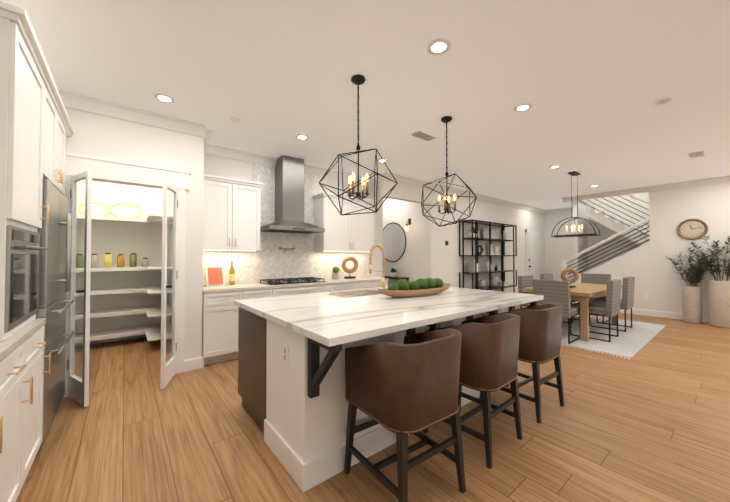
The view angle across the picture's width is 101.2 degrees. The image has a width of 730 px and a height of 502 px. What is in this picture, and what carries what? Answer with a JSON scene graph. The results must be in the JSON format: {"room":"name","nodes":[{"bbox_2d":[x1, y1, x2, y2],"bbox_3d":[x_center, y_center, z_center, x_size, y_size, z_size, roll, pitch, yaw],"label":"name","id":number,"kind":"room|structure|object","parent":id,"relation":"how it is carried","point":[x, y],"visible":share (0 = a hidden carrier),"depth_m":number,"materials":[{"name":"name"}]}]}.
{"room":"kitchen","nodes":[
{"label":"kitchen","id":0,"kind":"room"},
{"bbox_2d":[65,107,204,359],"bbox_3d":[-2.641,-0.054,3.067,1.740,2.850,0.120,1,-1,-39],"label":"wall","id":1,"kind":"structure","parent":0,"point":[94,134],"depth_m":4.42,"materials":[{"name":"paint"}]},
{"bbox_2d":[43,77,73,195],"bbox_3d":[-2.694,0.095,2.222,0.653,2.515,1.120,1,-1,-39],"label":"upper cabinet","id":2,"kind":"object","parent":1,"relation":"attached to","point":[58,128],"visible":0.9,"depth_m":2.29,"materials":[{"name":"white wood"}]},
{"bbox_2d":[74,202,145,342],"bbox_3d":[-3.709,0.263,4.562,1.280,2.006,0.395,1,-1,-39],"label":"shelf","id":3,"kind":"object","parent":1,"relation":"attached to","point":[116,333],"depth_m":4.43,"materials":[{"name":"white wood"}]},
{"bbox_2d":[74,334,145,346],"bbox_3d":[-3.982,1.329,4.574,1.620,0.135,0.016,1,-1,-39],"label":"baseboard","id":4,"kind":"structure","parent":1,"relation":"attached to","point":[143,335],"depth_m":4.63,"materials":[{"name":"white wood"}]},
{"bbox_2d":[67,170,177,406],"bbox_3d":[-2.329,0.327,2.946,0.871,2.060,0.399,1,-1,-39],"label":"pantry door","id":5,"kind":"structure","parent":1,"relation":"in","point":[78,389],"depth_m":2.81,"materials":[{"name":"white wood"}]},
{"bbox_2d":[63,152,190,396],"bbox_3d":[-2.494,0.223,3.155,1.125,2.300,0.160,1,-1,-39],"label":"door frame","id":6,"kind":"structure","parent":1,"relation":"attached to","point":[107,170],"depth_m":3.22,"materials":[{"name":"white wood"}]},
{"bbox_2d":[58,89,213,140],"bbox_3d":[-2.496,-1.421,3.064,1.755,0.115,0.105,1,-1,-39],"label":"crown molding","id":7,"kind":"structure","parent":1,"relation":"attached to","point":[72,100],"depth_m":3.11,"materials":[{"name":"white"}]},
{"bbox_2d":[144,214,172,340],"bbox_3d":[-3.017,0.384,4.445,0.345,1.760,0.650,1,-1,-39],"label":"shelf","id":8,"kind":"object","parent":1,"relation":"attached to","point":[152,332],"depth_m":4.48,"materials":[{"name":"white wood"}]},
{"bbox_2d":[171,338,189,368],"bbox_3d":[-2.719,1.325,4.328,0.016,0.135,1.980,1,-1,-39],"label":"baseboard","id":9,"kind":"structure","parent":1,"relation":"attached to","point":[187,361],"depth_m":3.44,"materials":[{"name":"white wood"}]},
{"bbox_2d":[204,141,212,152],"bbox_3d":[-2.047,-1.409,3.823,0.105,0.115,0.480,1,-1,-39],"label":"crown molding","id":10,"kind":"structure","parent":1,"relation":"attached to","point":[206,146],"depth_m":4.10,"materials":[{"name":"white paint"}]},
{"bbox_2d":[205,154,384,285],"bbox_3d":[-1.068,-0.019,5.142,3.550,2.850,0.150,1,-1,-39],"label":"wall","id":11,"kind":"structure","parent":0,"point":[214,165],"depth_m":5.42,"materials":[{"name":"paint"}]},
{"bbox_2d":[203,163,366,285],"bbox_3d":[-1.136,-0.479,4.991,2.995,1.932,0.011,1,-1,-39],"label":"tile backsplash","id":12,"kind":"structure","parent":11,"relation":"attached to","point":[270,260],"depth_m":4.77,"materials":[{"name":"white tile"}]},
{"bbox_2d":[278,246,294,252],"bbox_3d":[-1.248,-0.022,4.816,0.262,0.105,0.109,1,-1,-39],"label":"pot filler","id":13,"kind":"object","parent":12,"relation":"attached to","point":[280,248],"visible":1,"depth_m":4.78,"materials":[{"name":"gold metal"}]},
{"bbox_2d":[203,174,375,251],"bbox_3d":[-1.042,-0.475,4.816,2.965,0.968,0.373,1,-1,-39],"label":"upper cabinet","id":14,"kind":"object","parent":11,"relation":"attached to","point":[231,214],"visible":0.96,"depth_m":4.21,"materials":[{"name":"white wood"}]},
{"bbox_2d":[204,145,379,186],"bbox_3d":[-0.942,-1.387,5.103,3.430,0.115,0.105,1,-1,-39],"label":"crown molding","id":15,"kind":"structure","parent":11,"relation":"attached to","point":[215,150],"depth_m":4.60,"materials":[{"name":"white wood"}]},
{"bbox_2d":[260,155,324,233],"bbox_3d":[-1.136,-0.872,4.673,0.900,1.153,0.489,1,-1,-39],"label":"range hood","id":16,"kind":"object","parent":11,"relation":"attached to","point":[289,194],"visible":0.9,"depth_m":4.61,"materials":[{"name":"silver metal"}]},
{"bbox_2d":[0,0,729,209],"bbox_3d":[3.529,-2.688,4.007,12.950,2.450,10.800,1,-1,-39],"label":"ceiling","id":17,"kind":"structure","parent":0,"point":[591,81],"depth_m":2.60,"materials":[{"name":"paint"}]},
{"bbox_2d":[154,93,174,102],"bbox_3d":[-1.943,-1.477,2.908,0.174,0.006,0.174,0,-1,6],"label":"recessed light","id":18,"kind":"object","parent":17,"relation":"in","point":[164,98],"depth_m":2.90,"materials":[{"name":"white plastic"}]},
{"bbox_2d":[230,117,241,122],"bbox_3d":[-1.435,-1.464,3.335,0.117,0.019,0.156,1,-1,-39],"label":"smoke detector","id":19,"kind":"object","parent":17,"relation":"in","point":[233,119],"depth_m":3.34,"materials":[{"name":"white plastic"}]},
{"bbox_2d":[295,134,308,139],"bbox_3d":[-0.807,-1.462,3.856,0.174,0.006,0.174,0,-1,6],"label":"recessed light","id":20,"kind":"object","parent":17,"relation":"in","point":[300,136],"depth_m":3.86,"materials":[{"name":"white plastic"}]},
{"bbox_2d":[319,74,397,215],"bbox_3d":[-0.058,-0.901,2.576,0.545,1.171,0.665,1,-1,-39],"label":"pendant light","id":21,"kind":"object","parent":17,"relation":"hanging from","point":[357,80],"visible":0.98,"depth_m":2.56,"materials":[{"name":"black metal"}]},
{"bbox_2d":[409,130,437,141],"bbox_3d":[0.739,-1.456,3.782,0.365,0.019,0.168,1,-1,-39],"label":"ceiling vent","id":22,"kind":"object","parent":17,"relation":"in","point":[419,134],"depth_m":3.82,"materials":[{"name":"white plastic"}]},
{"bbox_2d":[427,38,450,54],"bbox_3d":[0.539,-1.489,2.193,0.174,0.006,0.174,0,-1,6],"label":"recessed light","id":23,"kind":"object","parent":17,"relation":"in","point":[439,46],"depth_m":2.18,"materials":[{"name":"white plastic"}]},
{"bbox_2d":[421,116,476,226],"bbox_3d":[0.907,-0.878,3.323,0.570,1.190,0.674,1,-1,-39],"label":"pendant light","id":24,"kind":"object","parent":17,"relation":"hanging from","point":[446,120],"visible":0.98,"depth_m":3.31,"materials":[{"name":"black metal"}]},
{"bbox_2d":[514,103,532,111],"bbox_3d":[1.627,-1.474,3.090,0.174,0.006,0.174,0,-1,6],"label":"recessed light","id":25,"kind":"object","parent":17,"relation":"in","point":[526,106],"depth_m":3.08,"materials":[{"name":"white plastic"}]},
{"bbox_2d":[551,171,599,237],"bbox_3d":[3.860,-0.852,5.523,0.280,1.170,0.692,1,-1,-39],"label":"dining chandelier","id":26,"kind":"object","parent":17,"relation":"hanging from","point":[574,173],"visible":1,"depth_m":5.49,"materials":[{"name":"black metal"}]},
{"bbox_2d":[655,97,671,104],"bbox_3d":[2.909,-1.471,2.923,0.163,0.019,0.115,1,-1,-39],"label":"smoke detector","id":27,"kind":"object","parent":17,"relation":"in","point":[665,100],"depth_m":2.93,"materials":[{"name":"white plastic"}]},
{"bbox_2d":[687,150,704,157],"bbox_3d":[4.925,-1.445,4.458,0.377,0.019,0.157,1,-1,-39],"label":"ceiling vent","id":28,"kind":"object","parent":17,"relation":"in","point":[698,153],"depth_m":4.49,"materials":[{"name":"white plastic"}]},
{"bbox_2d":[16,305,729,501],"bbox_3d":[3.529,1.416,3.938,12.950,0.060,10.800,1,-1,-39],"label":"floor","id":29,"kind":"structure","parent":0,"point":[649,421],"depth_m":2.15,"materials":[{"name":"brown wood"}]},
{"bbox_2d":[0,358,3,461],"bbox_3d":[-1.566,0.896,0.786,0.635,0.876,0.616,1,-1,-39],"label":"base cabinet","id":30,"kind":"object","parent":29,"relation":"on","point":[1,359],"depth_m":1.30,"materials":[{"name":"white wood"}]},
{"bbox_2d":[0,334,31,501],"bbox_3d":[-1.879,0.902,1.176,0.635,0.876,0.616,1,-1,-39],"label":"base cabinet","id":31,"kind":"object","parent":29,"relation":"on","point":[22,371],"depth_m":1.50,"materials":[{"name":"white wood"}]},
{"bbox_2d":[0,318,45,357],"bbox_3d":[-0.948,0.424,0.027,0.640,0.038,4.470,1,-1,-39],"label":"countertop","id":32,"kind":"structure","parent":31,"relation":"on","point":[9,344],"depth_m":1.51,"materials":[{"name":"white stone"}]},
{"bbox_2d":[0,1,51,340],"bbox_3d":[-2.122,-0.373,1.516,0.654,1.603,0.700,1,-1,-39],"label":"tall cabinet","id":33,"kind":"object","parent":32,"relation":"on","point":[25,74],"visible":1,"depth_m":1.56,"materials":[{"name":"white wood"}]},
{"bbox_2d":[32,322,47,463],"bbox_3d":[-2.173,0.908,1.544,0.635,0.876,0.558,1,-1,-39],"label":"base cabinet","id":34,"kind":"object","parent":29,"relation":"on","point":[38,343],"depth_m":1.85,"materials":[{"name":"white wood"}]},
{"bbox_2d":[35,179,74,455],"bbox_3d":[-2.621,0.434,2.166,0.695,1.835,0.900,1,-1,-39],"label":"fridge","id":35,"kind":"object","parent":29,"relation":"on","point":[54,231],"visible":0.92,"depth_m":2.21,"materials":[{"name":"grey metal"}]},
{"bbox_2d":[202,289,249,364],"bbox_3d":[-1.904,0.949,3.944,0.508,0.876,0.620,1,-1,-39],"label":"base cabinet","id":36,"kind":"object","parent":29,"relation":"on","point":[220,315],"depth_m":3.68,"materials":[{"name":"white wood"}]},
{"bbox_2d":[203,277,388,292],"bbox_3d":[-0.935,0.503,4.724,2.994,0.038,0.625,1,-1,-39],"label":"countertop","id":37,"kind":"structure","parent":36,"relation":"on","point":[214,289],"depth_m":4.15,"materials":[{"name":"white stone"}]},
{"bbox_2d":[205,266,224,286],"bbox_3d":[-2.019,0.336,4.044,0.220,0.270,0.124,1,-1,-39],"label":"cookbook stand","id":38,"kind":"object","parent":37,"relation":"on","point":[214,275],"visible":0.96,"depth_m":4.03,"materials":[{"name":"red"}]},
{"bbox_2d":[229,261,234,284],"bbox_3d":[-1.861,0.308,4.199,0.074,0.330,0.072,1,-1,-39],"label":"oil bottle","id":39,"kind":"object","parent":37,"relation":"on","point":[231,276],"visible":1,"depth_m":4.17,"materials":[{"name":"yellow glass"}]},
{"bbox_2d":[258,277,326,284],"bbox_3d":[-1.111,0.455,4.619,0.900,0.050,0.500,1,-1,-39],"label":"gas cooktop","id":40,"kind":"object","parent":37,"relation":"in","point":[291,280],"visible":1,"depth_m":4.51,"materials":[{"name":"black metal"}]},
{"bbox_2d":[331,266,339,278],"bbox_3d":[-0.518,0.373,5.227,0.238,0.235,0.195,1,-1,-39],"label":"potted plant","id":41,"kind":"object","parent":37,"relation":"on","point":[335,274],"visible":0.96,"depth_m":5.18,"materials":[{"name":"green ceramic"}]},
{"bbox_2d":[341,256,358,278],"bbox_3d":[-0.271,0.294,5.398,0.251,0.399,0.232,1,-1,-39],"label":"ring sculpture","id":42,"kind":"object","parent":37,"relation":"on","point":[354,261],"visible":1,"depth_m":5.37,"materials":[{"name":"brown wood"}]},
{"bbox_2d":[250,289,273,298],"bbox_3d":[-1.621,0.952,4.170,0.448,0.876,0.620,1,-1,-39],"label":"base cabinet","id":43,"kind":"object","parent":29,"relation":"on","point":[254,293],"depth_m":3.98,"materials":[{"name":"white wood"}]},
{"bbox_2d":[274,285,333,296],"bbox_3d":[-1.095,0.959,4.591,1.016,0.876,0.620,1,-1,-39],"label":"base cabinet","id":44,"kind":"object","parent":29,"relation":"on","point":[286,290],"depth_m":4.34,"materials":[{"name":"white wood"}]},
{"bbox_2d":[334,281,357,290],"bbox_3d":[-0.546,0.967,5.031,0.508,0.876,0.620,1,-1,-39],"label":"base cabinet","id":45,"kind":"object","parent":29,"relation":"on","point":[346,285],"depth_m":4.85,"materials":[{"name":"white wood"}]},
{"bbox_2d":[358,281,377,288],"bbox_3d":[-0.217,0.971,5.295,0.566,0.876,0.620,1,-1,-39],"label":"base cabinet","id":46,"kind":"object","parent":29,"relation":"on","point":[361,284],"depth_m":5.12,"materials":[{"name":"white wood"}]},
{"bbox_2d":[378,281,387,287],"bbox_3d":[0.065,0.975,5.520,0.388,0.876,0.620,1,-1,-39],"label":"base cabinet","id":47,"kind":"object","parent":29,"relation":"on","point":[386,282],"depth_m":5.32,"materials":[{"name":"white wood"}]},
{"bbox_2d":[238,299,541,491],"bbox_3d":[0.319,0.929,2.867,2.520,0.879,1.530,1,-1,-39],"label":"kitchen island","id":48,"kind":"object","parent":29,"relation":"on","point":[291,375],"depth_m":1.88,"materials":[{"name":"wood"}]},
{"bbox_2d":[234,287,541,346],"bbox_3d":[0.314,0.468,2.881,2.550,0.040,1.615,1,-1,-39],"label":"island countertop","id":49,"kind":"structure","parent":48,"relation":"on","point":[327,319],"depth_m":2.24,"materials":[{"name":"white stone"}]},
{"bbox_2d":[325,289,379,297],"bbox_3d":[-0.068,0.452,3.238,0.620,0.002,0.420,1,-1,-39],"label":"island sink","id":50,"kind":"object","parent":49,"relation":"in","point":[355,293],"visible":0.82,"depth_m":3.17,"materials":[{"name":"silver metal"}]},
{"bbox_2d":[369,244,384,288],"bbox_3d":[0.131,0.186,3.498,0.251,0.541,0.109,1,-1,-39],"label":"island faucet","id":51,"kind":"object","parent":49,"relation":"on","point":[374,246],"visible":0.96,"depth_m":3.50,"materials":[{"name":"gold metal"}]},
{"bbox_2d":[378,278,450,296],"bbox_3d":[0.530,0.363,3.052,0.998,0.172,0.259,1,-1,-39],"label":"dough bowl","id":52,"kind":"object","parent":49,"relation":"on","point":[416,288],"visible":1,"depth_m":2.95,"materials":[{"name":"brown wood"}]},
{"bbox_2d":[385,268,408,280],"bbox_3d":[0.559,0.910,7.078,0.330,1.057,1.000,1,-1,-39],"label":"console table","id":53,"kind":"object","parent":29,"relation":"on","point":[393,271],"visible":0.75,"depth_m":6.88,"materials":[{"name":"brown wood"}]},
{"bbox_2d":[344,328,465,501],"bbox_3d":[0.228,0.906,1.752,0.548,0.887,0.576,1,-1,-39],"label":"stool","id":54,"kind":"object","parent":29,"relation":"on","point":[410,385],"visible":1,"depth_m":1.54,"materials":[{"name":"brown leather"}]},
{"bbox_2d":[423,313,522,468],"bbox_3d":[0.792,0.913,2.203,0.542,0.887,0.570,1,-1,-39],"label":"stool","id":55,"kind":"object","parent":29,"relation":"on","point":[489,355],"visible":0.85,"depth_m":1.95,"materials":[{"name":"brown leather"}]},
{"bbox_2d":[459,219,516,292],"bbox_3d":[3.126,0.375,7.497,2.130,2.140,0.350,1,-1,-39],"label":"etagere","id":56,"kind":"object","parent":29,"relation":"on","point":[502,284],"visible":0.94,"depth_m":7.40,"materials":[{"name":"black metal"}]},
{"bbox_2d":[480,303,564,423],"bbox_3d":[1.418,0.922,2.705,0.542,0.887,0.570,1,-1,-39],"label":"stool","id":57,"kind":"object","parent":29,"relation":"on","point":[540,334],"visible":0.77,"depth_m":2.44,"materials":[{"name":"brown leather"}]},
{"bbox_2d":[561,315,665,358],"bbox_3d":[3.809,1.407,5.669,2.970,0.013,2.350,1,-1,-39],"label":"dining rug","id":58,"kind":"object","parent":29,"relation":"on","point":[634,340],"visible":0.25,"depth_m":4.87,"materials":[{"name":"fabric"}]},
{"bbox_2d":[518,275,562,327],"bbox_3d":[3.226,0.932,5.533,0.500,0.930,0.575,1,-1,-39],"label":"dining chair","id":59,"kind":"object","parent":58,"relation":"on","point":[524,281],"visible":0.27,"depth_m":5.59,"materials":[{"name":"fabric"}]},
{"bbox_2d":[532,279,580,343],"bbox_3d":[3.066,0.919,4.793,0.575,0.930,0.500,1,-1,-39],"label":"dining chair","id":60,"kind":"object","parent":58,"relation":"on","point":[555,291],"visible":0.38,"depth_m":4.57,"materials":[{"name":"fabric"}]},
{"bbox_2d":[540,273,579,323],"bbox_3d":[4.006,0.942,6.158,0.500,0.930,0.575,1,-1,-39],"label":"dining chair","id":61,"kind":"object","parent":58,"relation":"on","point":[547,276],"visible":0.17,"depth_m":6.21,"materials":[{"name":"fabric"}]},
{"bbox_2d":[523,282,621,340],"bbox_3d":[3.853,1.024,5.499,2.000,0.744,0.980,1,-1,-39],"label":"dining table","id":62,"kind":"object","parent":58,"relation":"on","point":[583,293],"visible":0.5,"depth_m":4.69,"materials":[{"name":"brown wood"}]},
{"bbox_2d":[561,268,578,287],"bbox_3d":[3.626,0.472,5.313,0.200,0.349,0.237,1,-1,-39],"label":"centerpiece","id":63,"kind":"object","parent":62,"relation":"on","point":[573,271],"visible":0.94,"depth_m":5.29,"materials":[{"name":"brown wood"}]},
{"bbox_2d":[574,273,610,322],"bbox_3d":[4.688,0.943,6.182,0.575,0.930,0.500,1,-1,-39],"label":"dining chair","id":64,"kind":"object","parent":58,"relation":"on","point":[595,278],"visible":0.17,"depth_m":6.29,"materials":[{"name":"fabric"}]},
{"bbox_2d":[570,279,620,341],"bbox_3d":[3.748,0.921,4.881,0.500,0.930,0.575,1,-1,-39],"label":"dining chair","id":65,"kind":"object","parent":58,"relation":"on","point":[610,308],"visible":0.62,"depth_m":4.63,"materials":[{"name":"fabric"}]},
{"bbox_2d":[589,276,634,331],"bbox_3d":[4.528,0.931,5.507,0.500,0.930,0.575,1,-1,-39],"label":"dining chair","id":66,"kind":"object","parent":58,"relation":"on","point":[627,299],"visible":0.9,"depth_m":5.26,"materials":[{"name":"fabric"}]},
{"bbox_2d":[665,232,729,328],"bbox_3d":[6.520,0.523,5.726,0.685,1.782,1.259,1,-1,-39],"label":"planters","id":67,"kind":"object","parent":29,"relation":"on","point":[719,303],"visible":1,"depth_m":5.74,"materials":[{"name":"stone"}]},
{"bbox_2d":[385,198,424,284],"bbox_3d":[0.710,0.017,7.296,0.120,2.850,2.070,1,-1,-39],"label":"wall","id":68,"kind":"structure","parent":0,"point":[411,265],"depth_m":6.82,"materials":[{"name":"paint"}]},
{"bbox_2d":[383,222,405,261],"bbox_3d":[0.660,-0.209,7.254,0.028,0.968,0.928,1,-1,-39],"label":"mirror","id":69,"kind":"object","parent":68,"relation":"attached to","point":[394,240],"visible":0.77,"depth_m":7.21,"materials":[{"name":"black mirror"}]},
{"bbox_2d":[405,218,410,230],"bbox_3d":[0.964,-0.594,6.773,0.145,0.286,0.086,1,-1,-39],"label":"sconce","id":70,"kind":"object","parent":68,"relation":"attached to","point":[407,227],"visible":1,"depth_m":6.75,"materials":[{"name":"black metal"}]},
{"bbox_2d":[380,179,430,203],"bbox_3d":[0.835,-1.220,6.001,1.330,0.420,0.120,1,-1,-39],"label":"header beam","id":71,"kind":"structure","parent":0,"point":[405,192],"depth_m":5.89,"materials":[{"name":"paint"}]},
{"bbox_2d":[425,190,544,292],"bbox_3d":[3.722,0.034,8.294,6.070,2.850,0.120,1,-1,-39],"label":"wall","id":72,"kind":"structure","parent":0,"point":[444,262],"depth_m":7.37,"materials":[{"name":"paint"}]},
{"bbox_2d":[378,172,545,212],"bbox_3d":[3.185,-1.343,7.743,7.385,0.115,0.105,1,-1,-39],"label":"crown molding","id":73,"kind":"structure","parent":72,"relation":"attached to","point":[399,178],"depth_m":6.78,"materials":[{"name":"white wood"}]},
{"bbox_2d":[525,229,539,278],"bbox_3d":[5.311,0.408,9.424,1.010,2.140,0.085,1,-1,-39],"label":"closet door","id":74,"kind":"structure","parent":72,"relation":"in","point":[532,250],"depth_m":9.39,"materials":[{"name":"white wood"}]},
{"bbox_2d":[545,213,560,280],"bbox_3d":[7.362,-1.138,8.514,0.140,5.200,4.080,1,-1,-39],"label":"wall","id":75,"kind":"structure","parent":0,"point":[551,218],"depth_m":9.92,"materials":[{"name":"paint"}]},
{"bbox_2d":[546,207,572,212],"bbox_3d":[6.372,-1.312,9.589,0.105,0.115,0.990,1,-1,-39],"label":"crown molding","id":76,"kind":"structure","parent":75,"relation":"attached to","point":[568,209],"depth_m":9.69,"materials":[{"name":"white wood"}]},
{"bbox_2d":[557,182,729,315],"bbox_3d":[7.539,-1.194,5.158,0.120,5.200,7.380,1,-1,-39],"label":"wall","id":77,"kind":"structure","parent":0,"point":[650,268],"depth_m":6.53,"materials":[{"name":"paint"}]},
{"bbox_2d":[573,302,708,322],"bbox_3d":[7.524,1.337,5.027,0.016,0.135,7.200,1,-1,-39],"label":"baseboard","id":78,"kind":"structure","parent":77,"relation":"attached to","point":[673,315],"depth_m":6.49,"materials":[{"name":"white wood"}]},
{"bbox_2d":[562,175,729,201],"bbox_3d":[7.446,-1.387,5.099,0.105,0.115,7.160,1,-1,-39],"label":"crown molding","id":79,"kind":"structure","parent":77,"relation":"attached to","point":[724,179],"depth_m":6.51,"materials":[{"name":"white"}]},
{"bbox_2d":[677,219,707,239],"bbox_3d":[6.665,-0.443,6.111,0.035,0.430,0.430,1,-1,-39],"label":"wall clock","id":80,"kind":"object","parent":77,"relation":"attached to","point":[690,229],"visible":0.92,"depth_m":6.10,"materials":[{"name":"brown metal"}]},
{"bbox_3d":[6.931,0.732,7.449,1.815,1.425,2.795,1,-1,-39],"label":"stairs","id":81,"kind":"structure","parent":0,"visible":0},
{"bbox_2d":[561,217,649,280],"bbox_3d":[5.780,0.351,7.303,0.130,2.181,1.733,1,-1,-39],"label":"stair rail","id":82,"kind":"object","parent":81,"relation":"on","point":[564,263],"depth_m":7.26,"materials":[{"name":"white"}]},
{"bbox_2d":[580,194,648,218],"bbox_3d":[6.679,-1.126,7.791,0.060,2.293,1.925,1,-1,-39],"label":"stair rail","id":83,"kind":"object","parent":81,"relation":"on","point":[629,195],"depth_m":7.76,"materials":[{"name":"white metal"}]},
{"bbox_2d":[586,207,649,245],"bbox_3d":[7.063,-0.480,8.052,0.870,1.460,1.640,1,-1,-39],"label":"stairs","id":84,"kind":"structure","parent":81,"relation":"on","point":[609,222],"depth_m":8.00,"materials":[{"name":"white"}]}
]}

